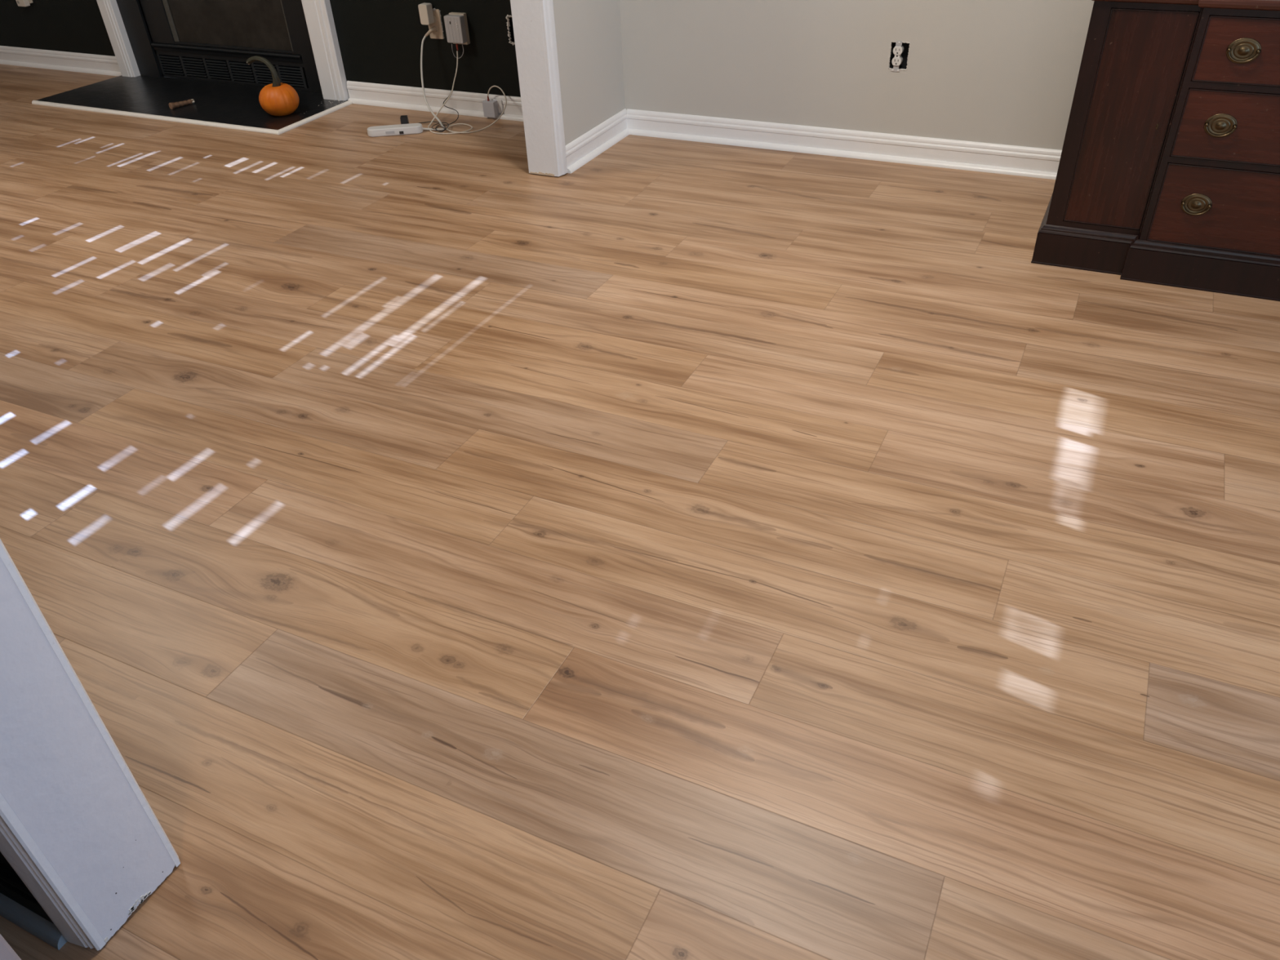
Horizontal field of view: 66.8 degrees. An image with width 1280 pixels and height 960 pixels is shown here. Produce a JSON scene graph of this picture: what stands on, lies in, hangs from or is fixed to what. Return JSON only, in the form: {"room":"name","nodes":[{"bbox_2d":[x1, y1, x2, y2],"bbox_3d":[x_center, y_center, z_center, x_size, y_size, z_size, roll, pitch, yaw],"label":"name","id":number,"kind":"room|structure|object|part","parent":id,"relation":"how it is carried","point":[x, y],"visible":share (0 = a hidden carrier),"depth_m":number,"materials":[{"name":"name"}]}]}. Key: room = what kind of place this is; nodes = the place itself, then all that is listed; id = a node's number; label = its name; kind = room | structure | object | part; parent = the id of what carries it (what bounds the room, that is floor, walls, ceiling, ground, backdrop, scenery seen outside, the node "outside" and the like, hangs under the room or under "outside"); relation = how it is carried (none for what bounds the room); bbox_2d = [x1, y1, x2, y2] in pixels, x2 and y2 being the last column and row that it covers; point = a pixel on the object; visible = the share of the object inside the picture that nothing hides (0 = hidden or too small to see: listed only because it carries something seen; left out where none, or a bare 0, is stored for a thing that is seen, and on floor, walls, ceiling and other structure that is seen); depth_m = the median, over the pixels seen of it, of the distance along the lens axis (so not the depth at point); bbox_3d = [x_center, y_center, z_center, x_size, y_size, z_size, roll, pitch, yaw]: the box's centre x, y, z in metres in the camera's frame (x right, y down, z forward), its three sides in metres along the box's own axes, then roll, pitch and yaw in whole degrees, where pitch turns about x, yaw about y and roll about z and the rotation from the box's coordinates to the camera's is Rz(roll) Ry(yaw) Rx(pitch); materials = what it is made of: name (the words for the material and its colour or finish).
{"room":"living room","nodes":[
{"label":"living room","id":0,"kind":"room"},
{"bbox_2d":[0,851,14,871],"bbox_3d":[-1.749,-0.632,1.054,2.183,2.440,0.125,14,40,22],"label":"wall","id":1,"kind":"structure","parent":0,"point":[2,860],"depth_m":1.31,"materials":[{"name":"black paint"}]},
{"bbox_2d":[0,862,66,950],"bbox_3d":[-1.661,0.371,1.664,1.944,0.096,0.036,14,40,22],"label":"baseboard","id":2,"kind":"structure","parent":1,"relation":"attached to","point":[18,905],"depth_m":1.33,"materials":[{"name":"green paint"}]},
{"bbox_2d":[0,538,180,951],"bbox_3d":[-0.768,-0.276,0.738,0.056,2.157,0.164,14,40,22],"label":"trim","id":3,"kind":"structure","parent":1,"relation":"attached to","point":[77,828],"depth_m":1.21,"materials":[{"name":"white paint"}]},
{"bbox_3d":[-0.800,-0.237,0.686,0.056,2.156,0.020,14,40,22],"label":"casing","id":4,"kind":"part","parent":3,"relation":"part of","materials":[{"name":"white wood"}]},
{"bbox_2d":[0,0,115,56],"bbox_3d":[-3.430,-3.390,4.917,1.350,2.440,0.100,14,40,22],"label":"wall","id":5,"kind":"structure","parent":0,"point":[77,26],"depth_m":5.40,"materials":[{"name":"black paint"}]},
{"bbox_2d":[15,0,32,6],"bbox_3d":[-3.408,-2.686,5.343,0.077,0.140,0.045,14,40,22],"label":"adapter","id":6,"kind":"object","parent":5,"relation":"attached to","point":[20,2],"visible":1,"depth_m":5.36,"materials":[{"name":"beige plastic"}]},
{"bbox_2d":[0,45,121,75],"bbox_3d":[-3.397,-2.409,5.559,1.280,0.096,0.036,14,40,22],"label":"baseboard","id":7,"kind":"structure","parent":5,"relation":"attached to","point":[10,55],"depth_m":5.52,"materials":[{"name":"white wood"}]},
{"bbox_2d":[552,0,624,145],"bbox_3d":[-0.266,-2.364,3.306,0.122,2.440,0.716,14,40,22],"label":"wall","id":8,"kind":"structure","parent":0,"point":[588,32],"depth_m":3.77,"materials":[{"name":"beige paint"}]},
{"bbox_2d":[510,0,567,176],"bbox_3d":[-0.400,-2.062,3.137,0.142,2.155,0.058,14,40,22],"label":"trim","id":9,"kind":"structure","parent":8,"relation":"attached to","point":[533,20],"depth_m":3.56,"materials":[{"name":"white wood"}]},
{"bbox_3d":[-0.344,-2.049,3.115,0.020,2.155,0.056,14,40,22],"label":"casing","id":10,"kind":"part","parent":9,"relation":"part of","materials":[{"name":"white wood"}]},
{"bbox_2d":[565,108,629,173],"bbox_3d":[-0.168,-1.383,3.945,0.036,0.096,0.547,14,40,22],"label":"baseboard","id":11,"kind":"structure","parent":8,"relation":"attached to","point":[599,139],"depth_m":3.93,"materials":[{"name":"white wood"}]},
{"bbox_2d":[0,63,1279,959],"bbox_3d":[-1.389,0.274,1.859,9.420,0.001,6.989,14,40,22],"label":"floor","id":12,"kind":"structure","parent":0,"point":[655,548],"depth_m":1.97,"materials":[{"name":"brown wood"}]},
{"bbox_2d":[0,933,21,959],"bbox_3d":[-1.037,0.146,0.573,0.620,1.700,0.565,14,40,22],"label":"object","id":13,"kind":"object","parent":12,"relation":"on","point":[6,952],"visible":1,"depth_m":0.95,"materials":[{"name":"white wood"}]},
{"bbox_2d":[31,75,352,134],"bbox_3d":[-2.236,-1.899,4.857,1.658,0.014,0.592,14,40,22],"label":"hearth","id":14,"kind":"object","parent":12,"relation":"on","point":[216,104],"visible":0.78,"depth_m":4.81,"materials":[{"name":"black stone"}]},
{"bbox_2d":[168,98,194,109],"bbox_3d":[-2.240,-1.842,4.749,0.033,0.033,0.120,26,45,33],"label":"stub","id":15,"kind":"object","parent":14,"relation":"on","point":[176,104],"visible":1,"depth_m":4.74,"materials":[{"name":"brown plant"}]},
{"bbox_2d":[96,0,349,100],"bbox_3d":[-2.096,-2.665,4.717,1.810,1.378,0.552,14,40,22],"label":"fireplace","id":16,"kind":"object","parent":14,"relation":"on","point":[202,40],"visible":0.99,"depth_m":4.94,"materials":[{"name":"black paint"}]},
{"bbox_2d":[156,53,184,75],"bbox_3d":[-2.510,-2.223,5.198,0.158,0.101,0.017,14,40,22],"label":"vent grille","id":17,"kind":"object","parent":16,"relation":"attached to","point":[166,64],"depth_m":5.20,"materials":[{"name":"black metal"}]},
{"bbox_2d":[178,56,207,76],"bbox_3d":[-2.360,-2.185,5.136,0.158,0.101,0.017,14,40,22],"label":"vent grille","id":18,"kind":"object","parent":16,"relation":"attached to","point":[192,66],"depth_m":5.13,"materials":[{"name":"black metal"}]},
{"bbox_2d":[202,57,231,79],"bbox_3d":[-2.209,-2.147,5.075,0.158,0.101,0.017,14,40,22],"label":"vent grille","id":19,"kind":"object","parent":16,"relation":"attached to","point":[213,68],"depth_m":5.07,"materials":[{"name":"black metal"}]},
{"bbox_3d":[-2.137,-2.521,4.748,1.044,0.765,0.020,14,40,22],"label":"door frame","id":20,"kind":"part","parent":16,"relation":"part of","materials":[{"name":"black paint"}]},
{"bbox_3d":[-2.077,-2.478,4.752,0.773,0.663,0.006,14,40,22],"label":"glass","id":21,"kind":"part","parent":16,"relation":"part of","materials":[{"name":"black glass"}]},
{"bbox_3d":[-2.107,-2.142,5.053,1.044,0.138,0.065,14,40,22],"label":"vent frame","id":22,"kind":"part","parent":16,"relation":"part of","materials":[{"name":"black paint"}]},
{"bbox_2d":[226,60,255,81],"bbox_3d":[-2.058,-2.109,5.013,0.158,0.101,0.017,14,40,22],"label":"vent grille","id":23,"kind":"object","parent":16,"relation":"attached to","point":[237,70],"depth_m":5.01,"materials":[{"name":"black metal"}]},
{"bbox_2d":[250,62,277,83],"bbox_3d":[-1.907,-2.071,4.951,0.158,0.101,0.017,14,40,22],"label":"vent grille","id":24,"kind":"object","parent":16,"relation":"attached to","point":[261,73],"depth_m":4.96,"materials":[{"name":"black metal"}]},
{"bbox_2d":[275,65,308,88],"bbox_3d":[-1.750,-2.032,4.886,0.173,0.101,0.017,14,40,22],"label":"vent grille","id":25,"kind":"object","parent":16,"relation":"attached to","point":[295,76],"depth_m":4.88,"materials":[{"name":"black metal"}]},
{"bbox_2d":[245,55,299,115],"bbox_3d":[-1.692,-1.831,4.504,0.178,0.254,0.191,-21,40,-23],"label":"pumpkin","id":26,"kind":"object","parent":14,"relation":"on","point":[277,98],"visible":1,"depth_m":4.47,"materials":[{"name":"orange plant"}]},
{"bbox_3d":[-1.735,-1.877,4.486,0.156,0.154,0.043,14,40,22],"label":"stem","id":27,"kind":"part","parent":26,"relation":"part of","materials":[{"name":"green plant"}]},
{"bbox_2d":[367,26,444,137],"bbox_3d":[-1.048,-1.759,4.285,0.344,0.372,0.328,-6,36,-4],"label":"power strip","id":28,"kind":"object","parent":12,"relation":"on","point":[411,128],"visible":0.99,"depth_m":4.26,"materials":[{"name":"white plastic"}]},
{"bbox_3d":[-0.927,-1.758,4.301,0.104,0.342,0.277,-5,36,-2],"label":"cord","id":29,"kind":"part","parent":28,"relation":"part of","materials":[{"name":"white plastic"}]},
{"bbox_2d":[400,44,458,131],"bbox_3d":[-0.901,-1.703,4.254,0.320,0.304,0.197,-22,40,-24],"label":"cable","id":30,"kind":"object","parent":12,"relation":"on","point":[404,118],"visible":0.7,"depth_m":4.30,"materials":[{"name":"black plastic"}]},
{"bbox_2d":[431,122,448,132],"bbox_3d":[-0.883,-1.555,4.280,0.075,0.005,0.130,2,37,7],"label":"cable","id":31,"kind":"object","parent":12,"relation":"on","point":[442,122],"visible":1,"depth_m":4.28,"materials":[{"name":"plastic"}]},
{"bbox_2d":[427,44,506,134],"bbox_3d":[-0.768,-1.701,4.237,0.337,0.311,0.285,14,40,22],"label":"cable","id":32,"kind":"object","parent":12,"relation":"on","point":[456,45],"visible":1,"depth_m":4.28,"materials":[{"name":"white plastic"}]},
{"bbox_2d":[1031,0,1279,301],"bbox_3d":[1.874,-0.949,2.666,1.317,0.748,0.564,14,40,22],"label":"sideboard","id":33,"kind":"object","parent":12,"relation":"on","point":[1168,173],"visible":1,"depth_m":2.62,"materials":[{"name":"brown wood"}]},
{"bbox_3d":[1.333,-0.978,2.661,0.206,0.572,0.020,14,40,22],"label":"door","id":34,"kind":"part","parent":33,"relation":"part of","materials":[{"name":"brown wood"}]},
{"bbox_3d":[1.886,-0.735,2.825,1.311,0.025,0.560,14,40,22],"label":"moulding","id":35,"kind":"part","parent":33,"relation":"part of","materials":[{"name":"brown wood"}]},
{"bbox_3d":[1.861,-1.243,2.454,1.302,0.024,0.556,14,40,22],"label":"moulding","id":36,"kind":"part","parent":33,"relation":"part of","materials":[{"name":"brown wood"}]},
{"bbox_3d":[1.522,-0.752,2.657,0.076,0.061,0.008,14,40,22],"label":"plate","id":37,"kind":"part","parent":33,"relation":"part of","materials":[{"name":"gold metal"}]},
{"bbox_3d":[1.772,-0.695,2.572,0.733,0.220,0.023,14,40,22],"label":"drawer","id":38,"kind":"part","parent":33,"relation":"part of","materials":[{"name":"brown wood"}]},
{"bbox_3d":[1.514,-0.923,2.531,0.076,0.061,0.008,14,40,22],"label":"plate","id":39,"kind":"part","parent":33,"relation":"part of","materials":[{"name":"gold metal"}]},
{"bbox_3d":[1.763,-0.869,2.444,0.733,0.176,0.023,14,40,22],"label":"drawer","id":40,"kind":"part","parent":33,"relation":"part of","materials":[{"name":"brown wood"}]},
{"bbox_3d":[1.756,-1.017,2.335,0.733,0.155,0.023,14,40,22],"label":"drawer","id":41,"kind":"part","parent":33,"relation":"part of","materials":[{"name":"brown wood"}]},
{"bbox_3d":[1.506,-1.070,2.423,0.076,0.061,0.008,14,40,22],"label":"plate","id":42,"kind":"part","parent":33,"relation":"part of","materials":[{"name":"gold metal"}]},
{"bbox_2d":[329,0,1093,150],"bbox_3d":[1.278,-2.171,2.938,6.050,2.440,0.123,14,40,22],"label":"wall","id":43,"kind":"structure","parent":0,"point":[1000,72],"depth_m":3.68,"materials":[{"name":"beige paint"}]},
{"bbox_2d":[346,80,523,121],"bbox_3d":[-0.792,-1.726,4.453,1.385,0.096,0.036,14,40,22],"label":"baseboard","id":44,"kind":"structure","parent":43,"relation":"attached to","point":[467,104],"depth_m":4.53,"materials":[{"name":"white wood"}]},
{"bbox_2d":[482,97,502,117],"bbox_3d":[-0.667,-1.679,4.386,0.087,0.072,0.036,14,40,22],"label":"power adapter","id":45,"kind":"object","parent":44,"relation":"attached to","point":[491,108],"visible":0.92,"depth_m":4.38,"materials":[{"name":"white plastic"}]},
{"bbox_3d":[-0.660,-1.693,4.394,0.087,0.059,0.004,14,40,22],"label":"mounting plate","id":46,"kind":"part","parent":45,"relation":"part of","materials":[{"name":"white plastic"}]},
{"bbox_2d":[428,8,444,39],"bbox_3d":[-0.910,-2.025,4.307,0.075,0.127,0.011,14,40,22],"label":"wall outlet","id":47,"kind":"object","parent":43,"relation":"attached to","point":[437,23],"visible":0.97,"depth_m":4.31,"materials":[{"name":"beige plastic"}]},
{"bbox_2d":[417,2,434,25],"bbox_3d":[-0.939,-2.051,4.270,0.046,0.082,0.046,14,40,22],"label":"power adapter","id":48,"kind":"object","parent":47,"relation":"attached to","point":[425,10],"visible":1,"depth_m":4.25,"materials":[{"name":"plastic"}]},
{"bbox_2d":[444,12,470,58],"bbox_3d":[-0.800,-1.949,4.266,0.085,0.183,0.058,14,40,22],"label":"power adapter","id":49,"kind":"object","parent":43,"relation":"attached to","point":[455,23],"visible":0.99,"depth_m":4.23,"materials":[{"name":"beige plastic"}]},
{"bbox_3d":[-0.792,-1.982,4.261,0.078,0.125,0.022,14,40,22],"label":"wall plate","id":50,"kind":"part","parent":49,"relation":"part of","materials":[{"name":"beige plastic"}]},
{"bbox_2d":[505,14,515,45],"bbox_3d":[-0.524,-1.941,4.182,0.083,0.128,0.058,14,40,22],"label":"wall outlet","id":51,"kind":"object","parent":43,"relation":"attached to","point":[509,20],"depth_m":4.18,"materials":[{"name":"plastic"}]},
{"bbox_2d":[626,108,1062,179],"bbox_3d":[1.959,-1.020,3.305,4.472,0.096,0.036,14,40,22],"label":"baseboard","id":52,"kind":"structure","parent":43,"relation":"attached to","point":[1021,161],"depth_m":3.77,"materials":[{"name":"white wood"}]},
{"bbox_2d":[887,40,911,71],"bbox_3d":[0.954,-1.556,3.553,0.077,0.105,0.062,14,40,22],"label":"wall outlet","id":53,"kind":"object","parent":43,"relation":"attached to","point":[899,51],"visible":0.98,"depth_m":3.55,"materials":[{"name":"grey plastic"}]},
{"bbox_2d":[891,56,902,65],"bbox_3d":[0.941,-1.534,3.553,0.034,0.028,0.027,14,40,22],"label":"receptacle","id":54,"kind":"object","parent":53,"relation":"attached to","point":[896,60],"depth_m":3.54,"materials":[{"name":"white plastic"}]},
{"bbox_2d":[893,44,903,54],"bbox_3d":[0.940,-1.564,3.531,0.034,0.028,0.027,14,40,22],"label":"receptacle","id":55,"kind":"object","parent":53,"relation":"attached to","point":[899,49],"depth_m":3.52,"materials":[{"name":"white plastic"}]}
]}

